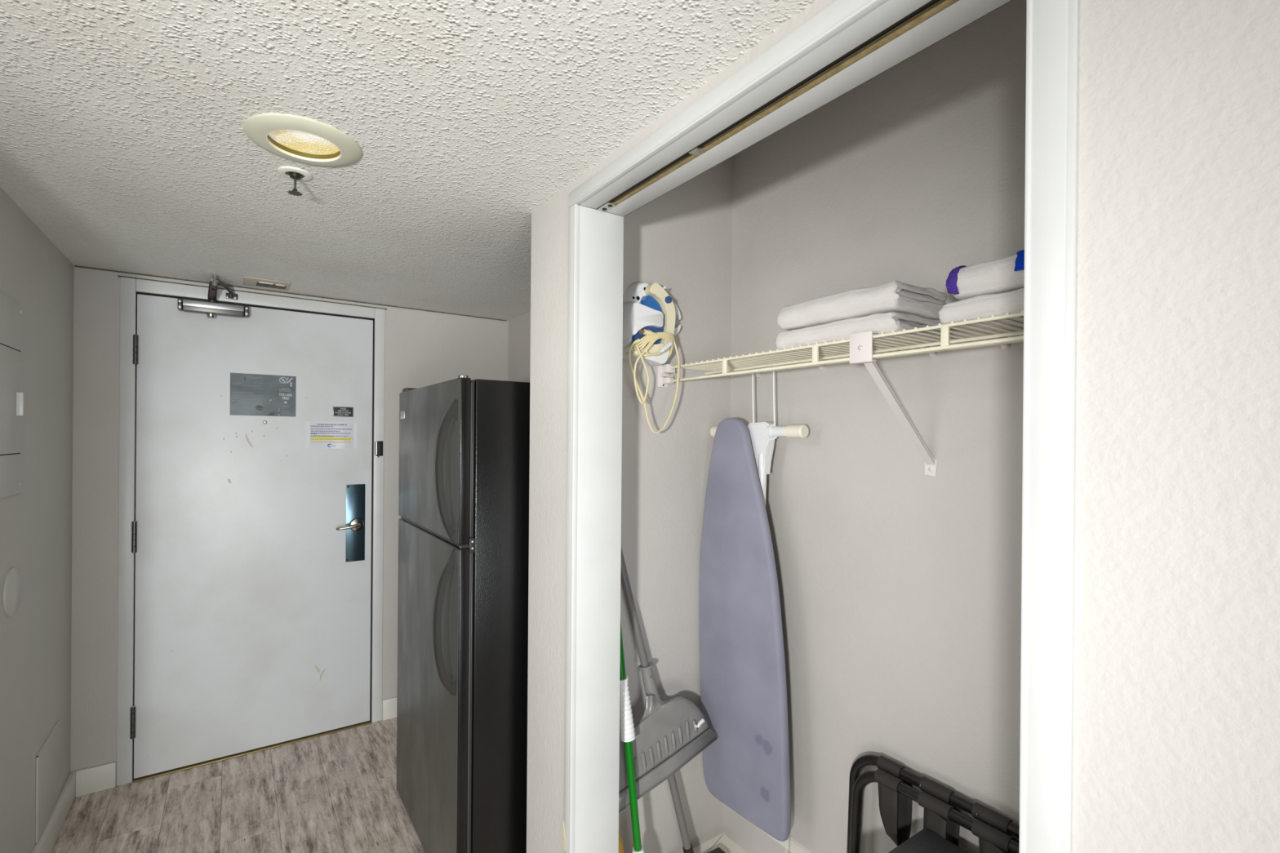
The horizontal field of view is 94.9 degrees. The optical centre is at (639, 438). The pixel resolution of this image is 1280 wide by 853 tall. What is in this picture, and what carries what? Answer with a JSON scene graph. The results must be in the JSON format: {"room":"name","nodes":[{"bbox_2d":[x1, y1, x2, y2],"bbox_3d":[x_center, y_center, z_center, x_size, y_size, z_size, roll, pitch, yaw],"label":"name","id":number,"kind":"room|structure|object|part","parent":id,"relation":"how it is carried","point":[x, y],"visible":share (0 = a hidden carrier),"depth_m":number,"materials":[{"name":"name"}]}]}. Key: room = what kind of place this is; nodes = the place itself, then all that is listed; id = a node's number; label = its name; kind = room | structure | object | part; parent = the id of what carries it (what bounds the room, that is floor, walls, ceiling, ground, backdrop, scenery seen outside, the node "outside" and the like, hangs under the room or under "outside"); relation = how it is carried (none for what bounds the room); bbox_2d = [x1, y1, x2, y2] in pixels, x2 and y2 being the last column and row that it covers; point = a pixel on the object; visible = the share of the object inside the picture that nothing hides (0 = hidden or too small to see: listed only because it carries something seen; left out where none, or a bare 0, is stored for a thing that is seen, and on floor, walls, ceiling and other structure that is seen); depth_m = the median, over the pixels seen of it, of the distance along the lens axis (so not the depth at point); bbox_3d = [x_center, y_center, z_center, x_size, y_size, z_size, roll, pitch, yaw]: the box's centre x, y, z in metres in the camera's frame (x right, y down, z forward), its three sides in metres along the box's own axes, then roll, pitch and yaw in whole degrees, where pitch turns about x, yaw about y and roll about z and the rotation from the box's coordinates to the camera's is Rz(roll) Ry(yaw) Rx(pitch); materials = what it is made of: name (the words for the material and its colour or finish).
{"room":"hotel room entryway","nodes":[
{"label":"hotel room entryway","id":0,"kind":"room"},
{"bbox_2d":[0,186,74,852],"bbox_3d":[-1.798,0.324,1.585,0.100,2.213,1.950,0,0,-35],"label":"wall","id":1,"kind":"structure","parent":0,"point":[36,522],"depth_m":1.90,"materials":[{"name":"grey paint"}]},
{"bbox_2d":[0,292,24,498],"bbox_3d":[-1.708,-0.116,1.567,0.022,0.558,0.483,0,0,-35],"label":"breaker panel","id":2,"kind":"object","parent":1,"relation":"attached to","point":[11,313],"visible":1,"depth_m":1.66,"materials":[{"name":"grey metal"}]},
{"bbox_3d":[-1.718,-0.105,1.573,0.004,0.297,0.385,0,0,-35],"label":"panel door","id":3,"kind":"part","parent":2,"relation":"part of","materials":[{"name":"grey metal"}]},
{"bbox_2d":[3,567,22,617],"bbox_3d":[-1.807,0.442,1.695,0.012,0.138,0.138,0,0,-35],"label":"cover","id":4,"kind":"object","parent":1,"relation":"attached to","point":[12,591],"visible":1,"depth_m":1.67,"materials":[{"name":"grey plastic"}]},
{"bbox_2d":[35,720,59,843],"bbox_3d":[-2.056,1.180,2.040,0.005,0.286,0.287,0,0,-35],"label":"access panel","id":5,"kind":"object","parent":1,"relation":"attached to","point":[47,757],"visible":1,"depth_m":2.02,"materials":[{"name":"white"}]},
{"bbox_2d":[31,770,75,852],"bbox_3d":[-1.730,1.379,1.578,0.017,0.103,1.850,0,0,-35],"label":"baseboard","id":6,"kind":"structure","parent":1,"relation":"attached to","point":[47,839],"depth_m":2.10,"materials":[{"name":"paint"}]},
{"bbox_2d":[70,265,508,786],"bbox_3d":[-1.543,0.325,2.899,2.016,2.213,0.120,0,0,-35],"label":"wall","id":7,"kind":"structure","parent":0,"point":[423,348],"depth_m":2.40,"materials":[{"name":"paint"}]},
{"bbox_2d":[75,761,115,797],"bbox_3d":[-2.196,1.375,2.372,0.120,0.103,0.014,0,0,-35],"label":"baseboard","id":8,"kind":"structure","parent":7,"relation":"attached to","point":[102,777],"depth_m":2.37,"materials":[{"name":"paint"}]},
{"bbox_2d":[129,293,373,778],"bbox_3d":[-1.723,0.410,2.687,0.918,2.016,0.106,0,0,-35],"label":"door","id":9,"kind":"structure","parent":7,"relation":"in","point":[251,545],"depth_m":2.66,"materials":[{"name":"paint"}]},
{"bbox_2d":[177,275,248,318],"bbox_3d":[-1.823,-0.602,2.514,0.251,0.154,0.180,0,0,-35],"label":"door closer","id":10,"kind":"object","parent":9,"relation":"attached to","point":[211,308],"depth_m":2.54,"materials":[{"name":"grey metal"}]},
{"bbox_3d":[-1.821,-0.632,2.505,0.032,0.066,0.145,0,0,-39],"label":"arm","id":11,"kind":"part","parent":10,"relation":"part of","materials":[{"name":"grey metal"}]},
{"bbox_2d":[230,373,296,416],"bbox_3d":[-1.724,-0.199,2.693,0.254,0.189,0.003,0,0,-35],"label":"sign","id":12,"kind":"object","parent":9,"relation":"attached to","point":[251,394],"visible":1,"depth_m":2.69,"materials":[{"name":"metal"}]},
{"bbox_2d":[231,376,264,410],"bbox_3d":[-1.773,-0.205,2.658,0.122,0.151,0.001,0,0,-35],"label":"print","id":13,"kind":"object","parent":12,"relation":"attached to","point":[247,392],"depth_m":2.66,"materials":[{"name":"grey paper"}]},
{"bbox_2d":[305,421,357,448],"bbox_3d":[-1.496,-0.016,2.853,0.225,0.130,0.002,0,0,-35],"label":"notice","id":14,"kind":"object","parent":9,"relation":"attached to","point":[318,434],"visible":1,"depth_m":2.85,"materials":[{"name":"white paper"}]},
{"bbox_2d":[333,406,353,417],"bbox_3d":[-1.455,-0.131,2.879,0.090,0.048,0.004,0,0,-35],"label":"plaque","id":15,"kind":"object","parent":9,"relation":"attached to","point":[337,411],"visible":1,"depth_m":2.88,"materials":[{"name":"grey"}]},
{"bbox_3d":[-1.417,0.431,2.853,0.105,0.025,0.028,0,0,-33],"label":"lever","id":16,"kind":"part","parent":9,"relation":"part of","materials":[{"name":"silver metal"}]},
{"bbox_3d":[-1.411,0.418,2.914,0.086,0.381,0.002,0,0,-35],"label":"lock plate","id":17,"kind":"part","parent":9,"relation":"part of","materials":[{"name":"silver metal"}]},
{"bbox_2d":[75,265,506,786],"bbox_3d":[-1.541,0.374,2.887,1.800,2.115,0.144,0,0,-35],"label":"trim","id":18,"kind":"structure","parent":7,"relation":"attached to","point":[130,286],"depth_m":2.49,"materials":[{"name":"white painted metal"}]},
{"bbox_2d":[382,696,397,720],"bbox_3d":[-1.273,1.382,3.011,0.086,0.103,0.014,0,0,-35],"label":"baseboard","id":19,"kind":"structure","parent":7,"relation":"attached to","point":[389,705],"depth_m":3.00,"materials":[{"name":"paint"}]},
{"bbox_2d":[51,717,746,852],"bbox_3d":[-0.776,1.487,0.324,3.850,0.146,5.200,0,0,-35],"label":"floor","id":20,"kind":"structure","parent":0,"point":[336,792],"depth_m":2.28,"materials":[{"name":"grey"}]},
{"bbox_2d":[396,374,529,852],"bbox_3d":[-0.480,0.624,2.200,0.775,1.633,0.767,0,0,-35],"label":"refrigerator","id":21,"kind":"object","parent":20,"relation":"on","point":[464,442],"visible":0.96,"depth_m":1.79,"materials":[{"name":"black metal"}]},
{"bbox_3d":[-0.745,0.859,2.021,0.006,1.074,0.756,0,0,-35],"label":"panel","id":22,"kind":"part","parent":21,"relation":"part of","materials":[{"name":"grey metal"}]},
{"bbox_3d":[-0.739,0.064,2.020,0.006,0.482,0.756,0,0,-35],"label":"panel","id":23,"kind":"part","parent":21,"relation":"part of","materials":[{"name":"grey metal"}]},
{"bbox_3d":[-0.734,0.859,2.029,0.031,1.080,0.762,0,0,-35],"label":"fresh food door","id":24,"kind":"part","parent":21,"relation":"part of","materials":[{"name":"black metal"}]},
{"bbox_3d":[-0.727,0.064,2.028,0.031,0.488,0.762,0,0,-35],"label":"freezer door","id":25,"kind":"part","parent":21,"relation":"part of","materials":[{"name":"black"}]},
{"bbox_3d":[-0.571,0.538,1.710,0.067,0.432,0.036,0,0,-35],"label":"handle","id":26,"kind":"part","parent":21,"relation":"part of","materials":[{"name":"grey"}]},
{"bbox_3d":[-0.566,0.097,1.711,0.065,0.426,0.036,0,0,-35],"label":"handle","id":27,"kind":"part","parent":21,"relation":"part of","materials":[{"name":"grey"}]},
{"bbox_2d":[618,834,623,852],"bbox_3d":[-0.091,1.272,1.740,0.086,0.294,0.086,0,0,-35],"label":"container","id":28,"kind":"object","parent":20,"relation":"on","point":[620,843],"visible":0.06,"depth_m":1.73,"materials":[{"name":"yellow plastic"}]},
{"bbox_2d":[619,621,644,852],"bbox_3d":[-0.023,0.849,1.668,0.149,1.131,0.069,0,0,-24],"label":"mop","id":29,"kind":"object","parent":20,"relation":"on","point":[627,733],"visible":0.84,"depth_m":1.66,"materials":[{"name":"green metal"}]},
{"bbox_2d":[620,547,725,852],"bbox_3d":[0.076,0.722,1.852,0.485,1.398,0.083,0,0,-24],"label":"broom","id":30,"kind":"object","parent":20,"relation":"on","point":[687,847],"visible":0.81,"depth_m":1.83,"materials":[{"name":"grey metal"}]},
{"bbox_3d":[0.015,0.705,1.838,0.363,1.366,0.025,0,0,-19],"label":"handle","id":31,"kind":"part","parent":30,"relation":"part of","materials":[{"name":"grey"}]},
{"bbox_2d":[618,661,716,813],"bbox_3d":[0.046,0.895,1.818,0.424,0.387,0.109,0,0,-35],"label":"dustpan","id":32,"kind":"object","parent":30,"relation":"attached to","point":[677,727],"visible":0.89,"depth_m":1.80,"materials":[{"name":"grey plastic"}]},
{"bbox_2d":[682,843,693,852],"bbox_3d":[0.163,1.349,1.890,0.052,0.083,0.040,0,0,-35],"label":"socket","id":33,"kind":"object","parent":30,"relation":"attached to","point":[687,847],"depth_m":1.88,"materials":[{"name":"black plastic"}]},
{"bbox_2d":[888,827,968,852],"bbox_3d":[0.652,1.179,1.165,0.326,0.494,0.368,0,0,-35],"label":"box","id":34,"kind":"object","parent":20,"relation":"on","point":[925,841],"visible":1,"depth_m":1.34,"materials":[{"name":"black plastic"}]},
{"bbox_2d":[846,754,1019,852],"bbox_3d":[0.758,1.133,1.373,0.086,0.563,0.669,0,0,-35],"label":"luggage rack","id":35,"kind":"object","parent":20,"relation":"on","point":[995,831],"visible":0.92,"depth_m":1.46,"materials":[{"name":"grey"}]},
{"bbox_2d":[0,0,816,320],"bbox_3d":[-0.489,-0.722,1.390,2.016,0.100,3.750,0,0,-35],"label":"ceiling","id":36,"kind":"structure","parent":0,"point":[123,140],"depth_m":1.23,"materials":[{"name":"white paint"}]},
{"bbox_2d":[243,275,290,290],"bbox_3d":[-1.637,-0.677,2.575,0.170,0.010,0.155,0,0,-35],"label":"ceiling plate","id":37,"kind":"object","parent":36,"relation":"attached to","point":[248,281],"visible":1,"depth_m":2.56,"materials":[{"name":"beige metal"}]},
{"bbox_2d":[277,166,312,195],"bbox_3d":[-0.877,-0.649,1.494,0.076,0.052,0.076,0,0,-35],"label":"sprinkler head","id":38,"kind":"object","parent":36,"relation":"attached to","point":[295,174],"visible":1,"depth_m":1.49},
{"bbox_3d":[-0.874,-0.647,1.489,0.004,0.032,0.011,0,0,-35],"label":"frame arm","id":39,"kind":"part","parent":38,"relation":"part of","materials":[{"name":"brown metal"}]},
{"bbox_2d":[243,113,361,167],"bbox_3d":[-0.759,-0.674,1.331,0.232,0.025,0.232,0,0,-35],"label":"recessed light","id":40,"kind":"object","parent":36,"relation":"in","point":[298,139],"visible":1,"depth_m":1.32,"materials":[{"name":"white metal"}]},
{"bbox_2d":[507,311,530,382],"bbox_3d":[-0.271,0.335,2.746,0.100,2.213,1.581,0,0,-35],"label":"wall","id":41,"kind":"structure","parent":0,"point":[519,327],"depth_m":3.23,"materials":[{"name":"paint"}]},
{"bbox_2d":[730,0,1026,852],"bbox_3d":[0.852,0.212,1.455,0.100,2.480,1.819,0,0,-35],"label":"wall","id":42,"kind":"structure","parent":0,"point":[900,585],"depth_m":1.59,"materials":[{"name":"paint"}]},
{"bbox_2d":[723,803,812,852],"bbox_3d":[0.781,1.355,1.439,0.020,0.143,1.662,0,0,-35],"label":"baseboard","id":43,"kind":"structure","parent":42,"relation":"attached to","point":[752,839],"depth_m":2.00,"materials":[{"name":"paint"}]},
{"bbox_2d":[657,310,1023,476],"bbox_3d":[0.631,-0.072,1.399,0.330,0.336,1.542,0,0,-35],"label":"wire shelf","id":44,"kind":"object","parent":42,"relation":"attached to","point":[861,351],"visible":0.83,"depth_m":1.42,"materials":[{"name":"metal"}]},
{"bbox_2d":[662,364,675,384],"bbox_3d":[0.094,-0.213,1.942,0.035,0.064,0.029,0,0,-35],"label":"shelf bracket","id":45,"kind":"object","parent":44,"relation":"attached to","point":[667,369],"depth_m":1.93,"materials":[{"name":"white"}]},
{"bbox_2d":[751,361,777,426],"bbox_3d":[0.401,-0.141,1.880,0.021,0.207,0.102,0,0,-35],"label":"hanger","id":46,"kind":"object","parent":44,"relation":"hanging from","point":[753,393],"visible":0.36,"depth_m":1.84,"materials":[{"name":"white paint"}]},
{"bbox_3d":[0.375,-0.142,1.917,0.021,0.207,0.012,0,0,-35],"label":"rod","id":47,"kind":"part","parent":46,"relation":"part of","materials":[{"name":"white paint"}]},
{"bbox_3d":[0.426,-0.141,1.843,0.021,0.207,0.012,0,0,-35],"label":"rod","id":48,"kind":"part","parent":46,"relation":"part of","materials":[{"name":"white paint"}]},
{"bbox_3d":[0.527,-0.184,1.310,0.009,0.008,1.515,0,0,-35],"label":"lip rod","id":49,"kind":"part","parent":44,"relation":"part of","materials":[{"name":"plastic"}]},
{"bbox_3d":[0.529,-0.228,1.311,0.007,0.007,1.515,0,0,-35],"label":"rod","id":50,"kind":"part","parent":44,"relation":"part of","materials":[{"name":"plastic"}]},
{"bbox_2d":[774,311,944,355],"bbox_3d":[0.560,-0.262,1.512,0.252,0.055,0.363,0,0,-35],"label":"folded towel","id":51,"kind":"object","parent":44,"relation":"on","point":[886,322],"visible":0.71,"depth_m":1.40,"materials":[{"name":"white fabric"}]},
{"bbox_2d":[775,280,946,330],"bbox_3d":[0.563,-0.325,1.506,0.259,0.070,0.365,0,0,-35],"label":"folded towel","id":52,"kind":"object","parent":51,"relation":"on","point":[925,302],"visible":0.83,"depth_m":1.39,"materials":[{"name":"white fabric"}]},
{"bbox_3d":[0.656,-0.220,1.399,0.008,0.008,1.515,0,0,-35],"label":"rod","id":53,"kind":"part","parent":44,"relation":"part of","materials":[{"name":"plastic"}]},
{"bbox_3d":[0.761,-0.223,1.472,0.008,0.008,1.515,0,0,-35],"label":"rod","id":54,"kind":"part","parent":44,"relation":"part of","materials":[{"name":"plastic"}]},
{"bbox_2d":[941,288,1024,334],"bbox_3d":[0.826,-0.258,1.133,0.249,0.053,0.397,0,0,-35],"label":"folded towel","id":55,"kind":"object","parent":44,"relation":"on","point":[1011,301],"visible":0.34,"depth_m":1.16,"materials":[{"name":"white fabric"}]},
{"bbox_2d":[945,249,1024,300],"bbox_3d":[0.832,-0.322,1.127,0.251,0.073,0.383,0,0,-35],"label":"folded towel","id":56,"kind":"object","parent":55,"relation":"on","point":[1006,273],"visible":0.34,"depth_m":1.15,"materials":[{"name":"white fabric"}]},
{"bbox_2d":[526,0,1279,852],"bbox_3d":[0.813,0.212,0.759,0.757,2.480,2.919,0,0,-35],"label":"wall","id":57,"kind":"structure","parent":0,"point":[1176,658],"depth_m":0.57,"materials":[{"name":"paint"}]},
{"bbox_2d":[622,281,681,366],"bbox_3d":[0.042,-0.366,1.861,0.255,0.264,0.108,0,0,-35],"label":"holder","id":58,"kind":"object","parent":57,"relation":"attached to","point":[637,316],"visible":0.61,"depth_m":1.80,"materials":[{"name":"white plastic"}]},
{"bbox_2d":[622,336,669,366],"bbox_3d":[0.011,-0.274,1.855,0.163,0.079,0.073,0,0,-35],"label":"power cord","id":59,"kind":"object","parent":58,"relation":"on","point":[661,358],"depth_m":1.84,"materials":[{"name":"white plastic"}]},
{"bbox_2d":[623,282,679,433],"bbox_3d":[0.034,-0.249,1.827,0.198,0.469,0.102,0,0,-35],"label":"iron","id":60,"kind":"object","parent":58,"relation":"in","point":[645,342],"visible":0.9,"depth_m":1.81,"materials":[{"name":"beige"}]},
{"bbox_3d":[0.012,-0.363,1.834,0.120,0.168,0.058,0,0,-35],"label":"water tank","id":61,"kind":"part","parent":60,"relation":"part of","materials":[{"name":"blue"}]},
{"bbox_3d":[0.035,-0.171,1.819,0.191,0.313,0.081,0,0,-35],"label":"power cord","id":62,"kind":"part","parent":60,"relation":"part of","materials":[{"name":"beige plastic"}]},
{"bbox_3d":[0.053,-0.383,1.861,0.097,0.200,0.068,0,0,-35],"label":"handle","id":63,"kind":"part","parent":60,"relation":"part of","materials":[{"name":"beige plastic"}]},
{"bbox_2d":[699,417,808,852],"bbox_3d":[0.351,0.610,1.893,0.090,1.356,0.402,0,0,-35],"label":"ironing board","id":64,"kind":"object","parent":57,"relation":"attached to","point":[744,702],"visible":0.97,"depth_m":1.86,"materials":[{"name":"fabric"}]},
{"bbox_3d":[0.373,0.578,1.871,0.056,1.061,0.030,0,0,19],"label":"leg","id":65,"kind":"part","parent":64,"relation":"part of","materials":[{"name":"white paint"}]},
{"bbox_2d":[595,0,959,212],"bbox_3d":[0.191,-0.600,1.107,0.028,0.025,1.029,0,0,-35],"label":"door track","id":66,"kind":"object","parent":57,"relation":"attached to","point":[698,150],"visible":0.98,"depth_m":1.00,"materials":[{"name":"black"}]},
{"bbox_2d":[563,0,1079,852],"bbox_3d":[0.183,0.406,1.107,0.151,2.081,1.117,0,0,-35],"label":"trim","id":67,"kind":"structure","parent":57,"relation":"attached to","point":[595,237],"depth_m":0.90,"materials":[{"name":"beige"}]},
{"bbox_3d":[-0.178,0.423,1.510,0.015,2.042,0.043,0,0,-35],"label":"casing","id":68,"kind":"part","parent":67,"relation":"part of","materials":[{"name":"white wood"}]},
{"bbox_3d":[0.135,-0.613,1.069,0.015,0.043,1.115,0,0,-35],"label":"head casing","id":69,"kind":"part","parent":67,"relation":"part of","materials":[{"name":"white wood"}]},
{"bbox_3d":[0.433,0.429,0.628,0.014,2.042,0.045,0,0,-35],"label":"casing","id":70,"kind":"part","parent":67,"relation":"part of","materials":[{"name":"white wood"}]}
]}

